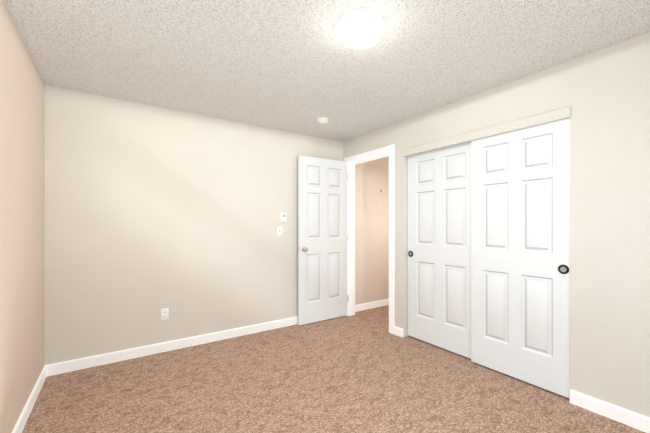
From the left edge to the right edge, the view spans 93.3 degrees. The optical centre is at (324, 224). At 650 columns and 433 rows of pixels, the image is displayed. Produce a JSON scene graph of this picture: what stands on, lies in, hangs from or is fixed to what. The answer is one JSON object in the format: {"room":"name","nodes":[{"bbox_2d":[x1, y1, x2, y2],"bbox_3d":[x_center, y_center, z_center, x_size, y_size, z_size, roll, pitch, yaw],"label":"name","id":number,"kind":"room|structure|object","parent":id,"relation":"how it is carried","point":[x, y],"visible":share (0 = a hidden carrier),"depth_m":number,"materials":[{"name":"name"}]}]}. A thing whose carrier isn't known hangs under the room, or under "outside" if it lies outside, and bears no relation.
{"room":"empty bedroom","nodes":[
{"label":"empty bedroom","id":0,"kind":"room"},
{"bbox_2d":[0,0,44,432],"bbox_3d":[-1.086,0.045,0.648,0.120,2.410,4.740,0,0,-35],"label":"wall","id":1,"kind":"structure","parent":0,"point":[22,224],"depth_m":1.85,"materials":[{"name":"beige paint"}]},
{"bbox_2d":[12,365,47,432],"bbox_3d":[-1.032,1.204,0.685,0.013,0.092,4.500,0,0,-35],"label":"baseboard","id":2,"kind":"structure","parent":1,"relation":"attached to","point":[23,418],"depth_m":2.05,"materials":[{"name":"white wood"}]},
{"bbox_2d":[45,85,388,364],"bbox_3d":[-0.468,0.045,3.881,4.570,2.410,0.120,0,0,-35],"label":"wall","id":3,"kind":"structure","parent":0,"point":[151,211],"depth_m":3.06,"materials":[{"name":"beige paint"}]},
{"bbox_2d":[161,308,168,320],"bbox_3d":[-1.582,0.882,3.033,0.070,0.115,0.009,0,0,-35],"label":"electrical outlet plate","id":4,"kind":"object","parent":3,"relation":"attached to","point":[164,313],"visible":1,"depth_m":3.03,"materials":[{"name":"white plastic"}]},
{"bbox_2d":[48,316,297,375],"bbox_3d":[-1.014,1.204,3.423,3.090,0.092,0.013,0,0,-35],"label":"baseboard","id":5,"kind":"structure","parent":3,"relation":"attached to","point":[97,360],"depth_m":3.00,"materials":[{"name":"white wood"}]},
{"bbox_2d":[277,226,281,235],"bbox_3d":[-0.546,0.072,3.740,0.070,0.115,0.022,0,0,-35],"label":"switch plate","id":6,"kind":"object","parent":3,"relation":"attached to","point":[279,230],"visible":1,"depth_m":3.74,"materials":[{"name":"white plastic"}]},
{"bbox_2d":[280,213,286,221],"bbox_3d":[-0.505,-0.092,3.760,0.080,0.116,0.036,0,0,-35],"label":"thermostat","id":7,"kind":"object","parent":3,"relation":"attached to","point":[283,217],"visible":1,"depth_m":3.75,"materials":[{"name":"white plastic"}]},
{"bbox_2d":[298,155,347,324],"bbox_3d":[-0.010,0.188,4.016,0.767,2.100,0.176,0,0,-35],"label":"room door","id":8,"kind":"structure","parent":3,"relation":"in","point":[322,239],"depth_m":3.97,"materials":[{"name":"white wood"}]},
{"bbox_2d":[355,299,388,311],"bbox_3d":[0.854,1.204,4.712,1.210,0.092,0.013,0,0,-35],"label":"baseboard","id":9,"kind":"structure","parent":3,"relation":"attached to","point":[369,305],"depth_m":4.58,"materials":[{"name":"white wood"}]},
{"bbox_2d":[364,165,382,214],"bbox_3d":[0.739,-0.520,4.624,0.400,0.720,0.026,0,0,-35],"label":"panel","id":10,"kind":"object","parent":3,"relation":"attached to","point":[373,190],"visible":1,"depth_m":4.61,"materials":[{"name":"paint"}]},
{"bbox_2d":[4,0,649,141],"bbox_3d":[0.795,-1.210,1.945,4.690,0.100,4.740,0,0,-35],"label":"ceiling","id":11,"kind":"structure","parent":0,"point":[297,66],"depth_m":2.05,"materials":[{"name":"white paint"}]},
{"bbox_2d":[318,117,328,123],"bbox_3d":[-0.020,-1.141,3.364,0.124,0.037,0.124,0,0,-35],"label":"smoke detector","id":12,"kind":"object","parent":11,"relation":"attached to","point":[322,120],"visible":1,"depth_m":3.33,"materials":[{"name":"white plastic"}]},
{"bbox_2d":[336,9,384,48],"bbox_3d":[0.205,-1.100,1.788,0.286,0.120,0.286,0,0,-35],"label":"ceiling light fixture","id":13,"kind":"object","parent":11,"relation":"attached to","point":[360,28],"visible":1,"depth_m":1.71,"materials":[{"name":"white glass"}]},
{"bbox_2d":[22,305,645,432],"bbox_3d":[0.795,1.290,1.945,4.690,0.080,4.740,0,0,-35],"label":"floor","id":14,"kind":"structure","parent":0,"point":[364,371],"depth_m":2.29,"materials":[{"name":"brown carpet"}]},
{"bbox_2d":[343,32,649,417],"bbox_3d":[1.581,0.045,2.488,0.120,2.410,4.740,0,0,-35],"label":"wall","id":15,"kind":"structure","parent":0,"point":[604,93],"depth_m":2.04,"materials":[{"name":"beige paint"}]},
{"bbox_2d":[343,144,393,333],"bbox_3d":[0.582,0.163,3.937,0.152,2.175,0.930,0,0,-35],"label":"door frame","id":16,"kind":"structure","parent":15,"relation":"attached to","point":[389,149],"depth_m":4.08,"materials":[{"name":"white wood"}]},
{"bbox_2d":[403,106,570,155],"bbox_3d":[1.301,-0.799,2.787,0.018,0.075,1.518,0,0,-35],"label":"trim","id":17,"kind":"structure","parent":15,"relation":"attached to","point":[551,116],"depth_m":2.57,"materials":[{"name":"beige paint"}]},
{"bbox_2d":[570,389,649,432],"bbox_3d":[2.256,1.204,1.392,0.013,0.092,1.870,0,0,-35],"label":"baseboard","id":18,"kind":"structure","parent":15,"relation":"attached to","point":[619,414],"depth_m":1.98,"materials":[{"name":"white wood"}]},
{"bbox_3d":[1.352,-0.822,2.822,0.087,0.034,1.506,0,0,-35],"label":"track rail","id":19,"kind":"object","parent":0,"visible":0},
{"bbox_2d":[408,141,470,358],"bbox_3d":[1.168,0.223,3.119,0.042,2.025,0.800,0,0,-35],"label":"closet door","id":20,"kind":"structure","parent":19,"relation":"hanging from","point":[439,247],"depth_m":3.09,"materials":[{"name":"white wood"}]},
{"bbox_2d":[471,117,569,397],"bbox_3d":[1.546,0.223,2.493,0.042,2.025,0.735,0,0,-35],"label":"closet door","id":21,"kind":"structure","parent":19,"relation":"hanging from","point":[520,254],"depth_m":2.44,"materials":[{"name":"white wood"}]}
]}

